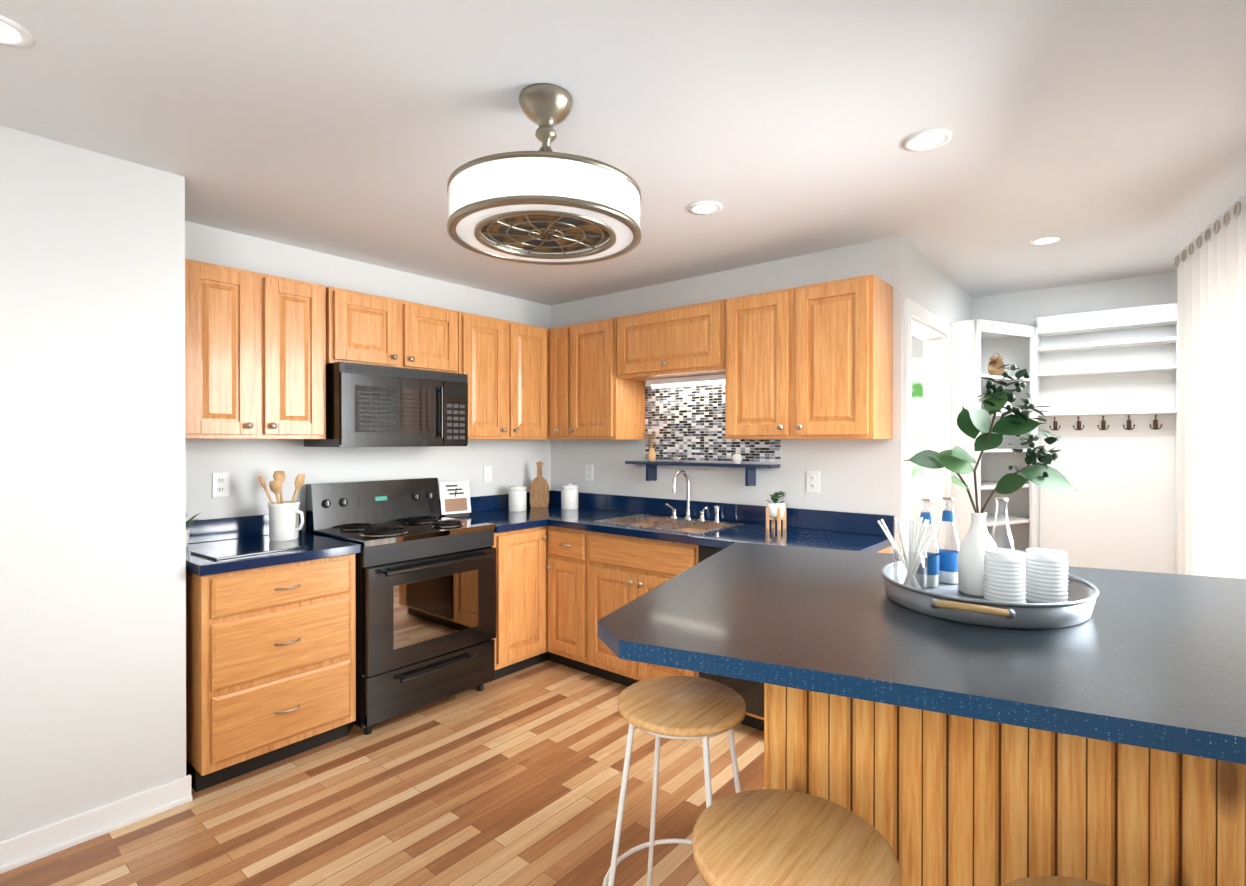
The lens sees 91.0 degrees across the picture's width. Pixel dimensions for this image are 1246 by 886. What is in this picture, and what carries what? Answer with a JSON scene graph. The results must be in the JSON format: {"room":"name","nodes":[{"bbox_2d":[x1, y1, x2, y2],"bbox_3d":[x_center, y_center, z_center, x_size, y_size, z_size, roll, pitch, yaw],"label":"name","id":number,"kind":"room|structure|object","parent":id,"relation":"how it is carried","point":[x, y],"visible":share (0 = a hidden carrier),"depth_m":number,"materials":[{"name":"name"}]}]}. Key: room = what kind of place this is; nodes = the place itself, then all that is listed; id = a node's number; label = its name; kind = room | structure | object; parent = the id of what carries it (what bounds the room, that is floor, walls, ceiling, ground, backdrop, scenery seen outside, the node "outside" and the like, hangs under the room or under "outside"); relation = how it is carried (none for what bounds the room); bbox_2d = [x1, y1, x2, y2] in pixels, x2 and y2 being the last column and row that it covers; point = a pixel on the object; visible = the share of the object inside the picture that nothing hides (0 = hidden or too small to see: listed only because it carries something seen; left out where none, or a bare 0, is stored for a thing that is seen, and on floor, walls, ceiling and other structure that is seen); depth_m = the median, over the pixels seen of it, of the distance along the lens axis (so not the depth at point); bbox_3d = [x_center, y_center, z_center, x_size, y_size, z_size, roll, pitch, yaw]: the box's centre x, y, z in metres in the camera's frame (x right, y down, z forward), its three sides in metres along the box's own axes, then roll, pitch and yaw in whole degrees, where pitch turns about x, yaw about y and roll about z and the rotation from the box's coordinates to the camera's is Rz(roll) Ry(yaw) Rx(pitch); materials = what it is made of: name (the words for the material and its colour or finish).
{"room":"kitchen","nodes":[
{"label":"kitchen","id":0,"kind":"room"},
{"bbox_2d":[0,126,185,841],"bbox_3d":[-2.575,0.180,1.835,0.680,2.410,1.950,0,0,40],"label":"wall","id":1,"kind":"structure","parent":0,"point":[92,519],"depth_m":2.15,"materials":[{"name":"paint"}]},
{"bbox_2d":[0,775,191,873],"bbox_3d":[-2.261,1.338,1.666,0.026,0.095,1.844,0,0,40],"label":"baseboard","id":2,"kind":"structure","parent":1,"relation":"attached to","point":[39,843],"depth_m":2.14,"materials":[{"name":"white wood"}]},
{"bbox_2d":[185,221,550,531],"bbox_3d":[-0.784,0.171,4.435,0.120,2.410,4.340,0,0,40],"label":"wall","id":3,"kind":"structure","parent":0,"point":[245,464],"depth_m":3.37,"materials":[{"name":"paint"}]},
{"bbox_2d":[212,473,228,496],"bbox_3d":[-1.934,0.201,2.946,0.009,0.114,0.070,0,0,40],"label":"electrical outlet","id":4,"kind":"object","parent":3,"relation":"attached to","point":[220,484],"visible":1,"depth_m":2.94,"materials":[{"name":"white plastic"}]},
{"bbox_2d":[185,259,264,438],"bbox_3d":[-1.874,-0.398,2.769,0.321,0.760,0.308,0,0,40],"label":"upper cabinet","id":5,"kind":"object","parent":3,"relation":"attached to","point":[225,306],"depth_m":2.68,"materials":[{"name":"brown wood"}]},
{"bbox_2d":[265,274,332,438],"bbox_3d":[-1.677,-0.399,3.006,0.321,0.760,0.308,0,0,40],"label":"upper cabinet","id":6,"kind":"object","parent":3,"relation":"attached to","point":[298,314],"depth_m":2.91,"materials":[{"name":"brown wood"}]},
{"bbox_2d":[186,490,549,541],"bbox_3d":[-1.325,0.411,3.669,0.021,0.105,2.424,0,0,40],"label":"backsplash","id":7,"kind":"structure","parent":3,"relation":"attached to","point":[206,530],"depth_m":3.01,"materials":[{"name":"blue stone"}]},
{"bbox_2d":[333,287,404,367],"bbox_3d":[-1.448,-0.590,3.282,0.321,0.380,0.380,0,0,40],"label":"upper cabinet","id":8,"kind":"object","parent":3,"relation":"attached to","point":[369,329],"depth_m":3.19,"materials":[{"name":"brown wood"}]},
{"bbox_2d":[304,362,467,446],"bbox_3d":[-1.280,-0.190,3.390,0.444,0.418,0.750,0,0,40],"label":"microwave","id":9,"kind":"object","parent":8,"relation":"attached to","point":[367,405],"visible":1,"depth_m":3.19,"materials":[{"name":"black"}]},
{"bbox_2d":[405,301,464,373],"bbox_3d":[-1.206,-0.591,3.575,0.321,0.380,0.380,0,0,40],"label":"upper cabinet","id":10,"kind":"object","parent":3,"relation":"attached to","point":[434,336],"depth_m":3.49,"materials":[{"name":"brown wood"}]},
{"bbox_2d":[465,313,508,439],"bbox_3d":[-0.967,-0.402,3.863,0.321,0.760,0.357,0,0,40],"label":"upper cabinet","id":11,"kind":"object","parent":3,"relation":"attached to","point":[486,338],"depth_m":3.78,"materials":[{"name":"brown wood"}]},
{"bbox_2d":[484,466,491,482],"bbox_3d":[-0.918,0.212,4.169,0.012,0.114,0.070,0,0,40],"label":"electrical outlet","id":12,"kind":"object","parent":3,"relation":"attached to","point":[487,473],"visible":1,"depth_m":4.17,"materials":[{"name":"white plastic"}]},
{"bbox_2d":[509,321,548,439],"bbox_3d":[-0.711,-0.403,4.120,0.387,0.760,0.366,0,0,40],"label":"upper cabinet","id":13,"kind":"object","parent":3,"relation":"attached to","point":[528,344],"depth_m":4.03,"materials":[{"name":"brown wood"}]},
{"bbox_2d":[0,660,763,885],"bbox_3d":[0.488,1.432,2.528,4.520,0.100,6.920,0,0,40],"label":"floor","id":14,"kind":"structure","parent":0,"point":[514,779],"depth_m":2.33,"materials":[{"name":"laminate"}]},
{"bbox_2d":[186,554,355,791],"bbox_3d":[-1.661,0.944,2.798,0.618,0.875,0.616,0,0,40],"label":"base cabinet","id":15,"kind":"object","parent":14,"relation":"on","point":[271,658],"depth_m":2.55,"materials":[{"name":"brown wood"}]},
{"bbox_2d":[186,530,360,577],"bbox_3d":[-1.656,0.487,2.783,0.642,0.040,0.636,0,0,40],"label":"countertop","id":16,"kind":"structure","parent":15,"relation":"on","point":[318,546],"depth_m":2.64,"materials":[{"name":"blue stone"}]},
{"bbox_2d":[186,513,199,547],"bbox_3d":[-1.993,0.379,2.716,0.211,0.174,0.241,0,0,40],"label":"potted plant","id":17,"kind":"object","parent":16,"relation":"on","point":[190,521],"visible":0.19,"depth_m":2.74,"materials":[{"name":"white ceramic"}]},
{"bbox_2d":[190,540,306,559],"bbox_3d":[-1.619,0.462,2.661,0.260,0.008,0.360,0,0,36],"label":"board","id":18,"kind":"object","parent":16,"relation":"on","point":[243,550],"visible":1,"depth_m":2.64,"materials":[{"name":"white"}]},
{"bbox_2d":[258,471,304,540],"bbox_3d":[-1.634,0.301,2.954,0.223,0.328,0.202,0,0,40],"label":"utensil crock","id":19,"kind":"object","parent":16,"relation":"on","point":[284,525],"visible":1,"depth_m":2.90,"materials":[{"name":"white ceramic"}]},
{"bbox_2d":[306,477,495,734],"bbox_3d":[-1.161,0.797,3.295,0.697,1.165,0.756,0,0,40],"label":"range","id":20,"kind":"object","parent":14,"relation":"on","point":[425,603],"visible":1,"depth_m":3.13,"materials":[{"name":"black metal"}]},
{"bbox_2d":[484,522,549,683],"bbox_3d":[-0.803,0.940,3.782,0.683,0.875,0.415,0,0,40],"label":"base cabinet","id":21,"kind":"object","parent":14,"relation":"on","point":[520,640],"depth_m":3.60,"materials":[{"name":"brown wood"}]},
{"bbox_2d":[442,506,597,529],"bbox_3d":[-0.626,0.482,4.026,0.642,0.040,1.025,0,0,40],"label":"countertop","id":22,"kind":"structure","parent":21,"relation":"on","point":[502,519],"depth_m":3.86,"materials":[{"name":"blue stone"}]},
{"bbox_2d":[439,481,470,517],"bbox_3d":[-1.057,0.353,3.849,0.200,0.218,0.076,0,0,-42],"label":"sign","id":23,"kind":"object","parent":22,"relation":"on","point":[454,499],"visible":1,"depth_m":3.83,"materials":[{"name":"white paper"}]},
{"bbox_2d":[508,484,526,511],"bbox_3d":[-0.716,0.371,4.158,0.122,0.180,0.122,0,0,40],"label":"canister","id":24,"kind":"object","parent":22,"relation":"on","point":[517,499],"visible":1,"depth_m":4.11,"materials":[{"name":"white ceramic"}]},
{"bbox_2d":[530,461,548,507],"bbox_3d":[-0.593,0.293,4.355,0.126,0.333,0.130,0,0,40],"label":"paddle board","id":25,"kind":"object","parent":22,"relation":"on","point":[539,491],"visible":1,"depth_m":4.34,"materials":[{"name":"brown wood"}]},
{"bbox_2d":[561,483,578,509],"bbox_3d":[-0.371,0.370,4.276,0.122,0.180,0.122,0,0,40],"label":"canister","id":26,"kind":"object","parent":22,"relation":"on","point":[569,496],"visible":1,"depth_m":4.22,"materials":[{"name":"white ceramic"}]},
{"bbox_2d":[546,510,893,552],"bbox_3d":[0.446,0.484,3.386,1.826,0.040,0.643,0,0,40],"label":"countertop","id":27,"kind":"structure","parent":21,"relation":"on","point":[752,532],"depth_m":3.12,"materials":[{"name":"blue stone"}]},
{"bbox_2d":[592,470,745,534],"bbox_3d":[0.260,0.398,3.525,0.740,0.472,0.480,0,0,40],"label":"sink","id":28,"kind":"object","parent":27,"relation":"in","point":[674,522],"visible":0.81,"depth_m":3.61,"materials":[{"name":"silver metal"}]},
{"bbox_2d":[765,491,785,529],"bbox_3d":[0.823,0.356,3.313,0.146,0.216,0.121,0,0,40],"label":"stand","id":29,"kind":"object","parent":27,"relation":"on","point":[775,509],"visible":1,"depth_m":3.29,"materials":[{"name":"brown wood"}]},
{"bbox_2d":[546,526,593,674],"bbox_3d":[-0.142,0.940,3.848,0.423,0.875,0.685,0,0,40],"label":"base cabinet","id":30,"kind":"object","parent":14,"relation":"on","point":[569,549],"depth_m":3.64,"materials":[{"name":"brown wood"}]},
{"bbox_2d":[594,523,705,686],"bbox_3d":[0.242,0.941,3.569,0.830,0.875,0.623,0,0,40],"label":"base cabinet","id":31,"kind":"object","parent":14,"relation":"on","point":[625,569],"depth_m":3.38,"materials":[{"name":"brown wood"}]},
{"bbox_2d":[602,676,745,885],"bbox_3d":[0.145,1.012,1.524,0.413,0.751,0.413,0,0,40],"label":"stool","id":32,"kind":"object","parent":14,"relation":"on","point":[683,708],"visible":0.92,"depth_m":1.48,"materials":[{"name":"brown wood"}]},
{"bbox_2d":[678,542,889,730],"bbox_3d":[0.823,0.943,3.088,0.824,0.875,0.623,0,0,40],"label":"base cabinet","id":33,"kind":"object","parent":14,"relation":"on","point":[752,692],"depth_m":2.97,"materials":[{"name":"brown wood"}]},
{"bbox_2d":[692,789,899,885],"bbox_3d":[0.269,1.014,0.980,0.478,0.751,0.478,0,0,40],"label":"stool","id":34,"kind":"object","parent":14,"relation":"on","point":[769,837],"visible":1,"depth_m":0.97,"materials":[{"name":"brown wood"}]},
{"bbox_2d":[949,319,1039,562],"bbox_3d":[2.415,0.312,3.967,0.401,2.130,0.734,0,0,40],"label":"corner shelf unit","id":35,"kind":"object","parent":14,"relation":"on","point":[976,344],"visible":0.35,"depth_m":3.97,"materials":[{"name":"white wood"}]},
{"bbox_2d":[988,353,1004,375],"bbox_3d":[2.426,-0.505,3.980,0.108,0.161,0.051,0,0,-26],"label":"decorative vase","id":36,"kind":"object","parent":35,"relation":"on","point":[995,363],"visible":0.9,"depth_m":3.96,"materials":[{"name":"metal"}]},
{"bbox_2d":[982,384,1034,473],"bbox_3d":[2.454,-0.093,3.899,0.313,0.592,0.306,0,0,40],"label":"potted plant","id":37,"kind":"object","parent":35,"relation":"on","point":[1016,468],"visible":0.33,"depth_m":3.82,"materials":[{"name":"plant"}]},
{"bbox_2d":[764,683,1245,885],"bbox_3d":[1.086,0.904,1.483,1.287,0.964,0.920,0,0,25],"label":"base cabinet","id":38,"kind":"object","parent":14,"relation":"on","point":[936,799],"depth_m":1.15,"materials":[{"name":"brown wood"}]},
{"bbox_2d":[598,542,1245,764],"bbox_3d":[0.903,0.404,1.457,1.627,0.036,1.240,0,0,25],"label":"countertop","id":39,"kind":"structure","parent":38,"relation":"on","point":[1153,660],"depth_m":1.17,"materials":[{"name":"stone"}]},
{"bbox_2d":[881,560,1098,628],"bbox_3d":[0.883,0.357,1.508,0.457,0.056,0.610,0,0,40],"label":"tray","id":40,"kind":"object","parent":39,"relation":"on","point":[946,601],"visible":0.65,"depth_m":1.30,"materials":[{"name":"galvanized metal"},{"name":"wood"}]},
{"bbox_2d":[877,515,939,590],"bbox_3d":[0.728,0.284,1.566,0.142,0.194,0.148,0,0,40],"label":"glass","id":41,"kind":"object","parent":40,"relation":"on","point":[913,560],"visible":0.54,"depth_m":1.55,"materials":[{"name":"clear glass"}]},
{"bbox_2d":[915,498,938,587],"bbox_3d":[0.808,0.264,1.631,0.060,0.232,0.061,0,0,40],"label":"bottle","id":42,"kind":"object","parent":40,"relation":"on","point":[932,574],"visible":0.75,"depth_m":1.61,"materials":[{"name":"clear glass"}]},
{"bbox_2d":[936,497,960,584],"bbox_3d":[0.887,0.264,1.671,0.060,0.232,0.061,0,0,40],"label":"bottle","id":43,"kind":"object","parent":40,"relation":"on","point":[948,566],"visible":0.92,"depth_m":1.65,"materials":[{"name":"clear glass"}]},
{"bbox_2d":[904,364,1080,596],"bbox_3d":[0.929,0.090,1.538,0.356,0.581,0.277,0,0,40],"label":"vase","id":44,"kind":"object","parent":40,"relation":"on","point":[976,541],"visible":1,"depth_m":1.53,"materials":[{"name":"green plant"}]},
{"bbox_2d":[990,498,1014,549],"bbox_3d":[1.022,0.264,1.653,0.059,0.232,0.060,0,0,40],"label":"bottle","id":45,"kind":"object","parent":40,"relation":"on","point":[1001,499],"visible":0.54,"depth_m":1.65,"materials":[{"name":"clear glass"}]},
{"bbox_2d":[984,548,1025,602],"bbox_3d":[0.905,0.319,1.452,0.087,0.125,0.087,0,0,40],"label":"tumbler","id":46,"kind":"object","parent":40,"relation":"on","point":[1004,575],"visible":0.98,"depth_m":1.42,"materials":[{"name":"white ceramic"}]},
{"bbox_2d":[1025,548,1067,602],"bbox_3d":[1.004,0.319,1.454,0.087,0.125,0.087,0,0,40],"label":"tumbler","id":47,"kind":"object","parent":40,"relation":"on","point":[1046,575],"visible":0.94,"depth_m":1.42,"materials":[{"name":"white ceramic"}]},
{"bbox_2d":[1003,876,1109,885],"bbox_3d":[0.629,1.014,0.753,0.398,0.751,0.398,0,0,40],"label":"stool","id":48,"kind":"object","parent":14,"relation":"on","point":[1048,881],"visible":1,"depth_m":0.89,"materials":[{"name":"brown wood"}]},
{"bbox_2d":[1037,303,1177,573],"bbox_3d":[3.012,0.283,3.827,0.693,2.190,0.188,0,0,40],"label":"shelf","id":49,"kind":"object","parent":14,"relation":"on","point":[1119,511],"visible":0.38,"depth_m":3.84,"materials":[{"name":"white wood"}]},
{"bbox_2d":[1049,415,1161,429],"bbox_3d":[3.033,-0.127,3.868,0.562,0.090,0.058,0,0,40],"label":"coat hooks","id":50,"kind":"object","parent":49,"relation":"attached to","point":[1155,424],"visible":0.98,"depth_m":3.86,"materials":[{"name":"brown metal"}]},
{"bbox_2d":[0,0,1245,305],"bbox_3d":[0.488,-1.077,2.519,4.520,0.100,6.920,0,0,40],"label":"ceiling","id":51,"kind":"structure","parent":0,"point":[1106,138],"depth_m":1.93,"materials":[{"name":"paint"}]},
{"bbox_2d":[0,15,32,47],"bbox_3d":[-1.551,-1.020,1.504,0.150,0.008,0.150,0,0,40],"label":"recessed light","id":52,"kind":"object","parent":51,"relation":"in","point":[14,34],"visible":1,"depth_m":1.53,"materials":[{"name":"white plastic"}]},
{"bbox_2d":[447,83,640,264],"bbox_3d":[-0.229,-0.816,1.822,0.566,0.416,0.566,0,0,40],"label":"light fixture","id":53,"kind":"object","parent":51,"relation":"hanging from","point":[545,204],"visible":1,"depth_m":1.68,"materials":[{"name":"beige"}]},
{"bbox_2d":[688,201,722,214],"bbox_3d":[0.359,-1.024,2.674,0.150,0.008,0.150,0,0,40],"label":"recessed light","id":54,"kind":"object","parent":51,"relation":"in","point":[705,207],"visible":1,"depth_m":2.67,"materials":[{"name":"white plastic"}]},
{"bbox_2d":[903,129,951,151],"bbox_3d":[1.029,-1.022,2.072,0.150,0.008,0.150,0,0,40],"label":"recessed light","id":55,"kind":"object","parent":51,"relation":"in","point":[926,140],"visible":1,"depth_m":2.07,"materials":[{"name":"white plastic"}]},
{"bbox_2d":[1029,235,1063,245],"bbox_3d":[2.144,-1.025,3.103,0.150,0.008,0.150,0,0,40],"label":"recessed light","id":56,"kind":"object","parent":51,"relation":"in","point":[1046,240],"visible":0.98,"depth_m":3.10,"materials":[{"name":"white plastic"}]},
{"bbox_2d":[551,235,908,553],"bbox_3d":[0.454,0.173,3.877,2.500,2.410,0.120,0,0,40],"label":"wall","id":57,"kind":"structure","parent":0,"point":[861,475],"depth_m":3.44,"materials":[{"name":"paint"}]},
{"bbox_2d":[549,324,576,439],"bbox_3d":[-0.333,-0.403,4.189,0.282,0.760,0.395,0,0,40],"label":"upper cabinet","id":58,"kind":"object","parent":57,"relation":"attached to","point":[562,340],"depth_m":4.09,"materials":[{"name":"brown wood"}]},
{"bbox_2d":[585,464,592,480],"bbox_3d":[-0.242,0.211,4.369,0.070,0.114,0.009,0,0,40],"label":"electrical outlet","id":59,"kind":"object","parent":57,"relation":"attached to","point":[588,472],"visible":1,"depth_m":4.36,"materials":[{"name":"white plastic"}]},
{"bbox_2d":[577,318,644,439],"bbox_3d":[-0.133,-0.403,4.071,0.466,0.760,0.321,0,0,40],"label":"upper cabinet","id":60,"kind":"object","parent":57,"relation":"attached to","point":[608,408],"depth_m":3.91,"materials":[{"name":"brown wood"}]},
{"bbox_2d":[613,299,724,382],"bbox_3d":[0.345,-0.592,3.675,0.766,0.380,0.321,0,0,40],"label":"upper cabinet","id":61,"kind":"object","parent":57,"relation":"attached to","point":[689,340],"depth_m":3.54,"materials":[{"name":"brown wood"}]},
{"bbox_2d":[646,374,724,387],"bbox_3d":[0.403,-0.375,3.735,0.600,0.050,0.080,0,0,40],"label":"under-cabinet light","id":62,"kind":"object","parent":61,"relation":"attached to","point":[690,381],"visible":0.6,"depth_m":3.71,"materials":[{"name":"white plastic"}]},
{"bbox_2d":[625,461,779,485],"bbox_3d":[0.449,0.184,3.721,1.030,0.131,0.124,0,0,40],"label":"shelf","id":63,"kind":"object","parent":57,"relation":"attached to","point":[750,472],"visible":1,"depth_m":3.60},
{"bbox_2d":[643,431,658,460],"bbox_3d":[0.209,0.019,3.923,0.119,0.185,0.100,0,0,40],"label":"decor","id":64,"kind":"object","parent":63,"relation":"on","point":[651,456],"depth_m":3.93,"materials":[{"name":"brown wood"}]},
{"bbox_2d":[670,455,684,461],"bbox_3d":[0.366,0.095,3.794,0.104,0.038,0.100,0,0,40],"label":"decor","id":65,"kind":"object","parent":63,"relation":"on","point":[670,455],"depth_m":3.80,"materials":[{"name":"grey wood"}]},
{"bbox_2d":[732,453,742,463],"bbox_3d":[0.684,0.088,3.530,0.064,0.057,0.100,0,0,40],"label":"decor","id":66,"kind":"object","parent":63,"relation":"on","point":[737,458],"depth_m":3.53,"materials":[{"name":"white ceramic"}]},
{"bbox_2d":[645,382,780,461],"bbox_3d":[0.516,-0.146,3.740,0.952,0.508,0.008,0,0,40],"label":"tile panel","id":67,"kind":"object","parent":57,"relation":"attached to","point":[688,422],"visible":0.86,"depth_m":3.79,"materials":[{"name":"tile"}]},
{"bbox_2d":[550,490,893,537],"bbox_3d":[0.397,0.410,3.830,2.468,0.105,0.021,0,0,40],"label":"backsplash","id":68,"kind":"structure","parent":57,"relation":"attached to","point":[853,523],"depth_m":3.58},
{"bbox_2d":[721,288,788,438],"bbox_3d":[0.793,-0.400,3.304,0.390,0.760,0.321,0,0,40],"label":"upper cabinet","id":69,"kind":"object","parent":57,"relation":"attached to","point":[756,372],"depth_m":3.18,"materials":[{"name":"brown wood"}]},
{"bbox_2d":[807,471,819,492],"bbox_3d":[1.028,0.210,3.316,0.070,0.114,0.009,0,0,40],"label":"electrical outlet","id":70,"kind":"object","parent":57,"relation":"attached to","point":[813,481],"visible":1,"depth_m":3.31,"materials":[{"name":"white plastic"}]},
{"bbox_2d":[789,274,892,438],"bbox_3d":[1.093,-0.399,3.055,0.390,0.760,0.321,0,0,40],"label":"upper cabinet","id":71,"kind":"object","parent":57,"relation":"attached to","point":[813,361],"depth_m":2.93,"materials":[{"name":"brown wood"}]},
{"bbox_2d":[908,242,971,335],"bbox_3d":[1.967,0.173,3.837,0.120,2.410,1.750,0,0,40],"label":"wall","id":72,"kind":"structure","parent":0,"point":[933,288],"depth_m":3.55,"materials":[{"name":"paint"}]},
{"bbox_2d":[904,298,950,552],"bbox_3d":[1.671,0.327,3.466,0.138,2.105,0.950,0,0,40],"label":"door frame","id":73,"kind":"structure","parent":72,"relation":"attached to","point":[936,398],"depth_m":3.74,"materials":[{"name":"white wood"}]},
{"bbox_2d":[912,271,1177,549],"bbox_3d":[2.110,0.170,4.777,3.900,2.410,0.120,0,0,40],"label":"wall","id":74,"kind":"structure","parent":0,"point":[1156,390],"depth_m":3.92,"materials":[{"name":"paint"}]},
{"bbox_2d":[912,357,922,505],"bbox_3d":[1.974,-0.086,4.871,1.070,1.120,0.088,0,0,40],"label":"room window","id":75,"kind":"structure","parent":74,"relation":"in","point":[917,423],"depth_m":4.69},
{"bbox_3d":[1.596,0.182,1.196,0.120,2.410,6.290,0,0,40],"label":"wall","id":76,"kind":"structure","parent":0,"visible":0},
{"bbox_2d":[1174,195,1245,578],"bbox_3d":[2.344,0.250,2.394,0.252,2.225,0.871,0,0,40],"label":"curtain","id":77,"kind":"object","parent":76,"relation":"hanging from","point":[1210,262],"visible":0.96,"depth_m":2.40,"materials":[{"name":"fabric"}]}
]}

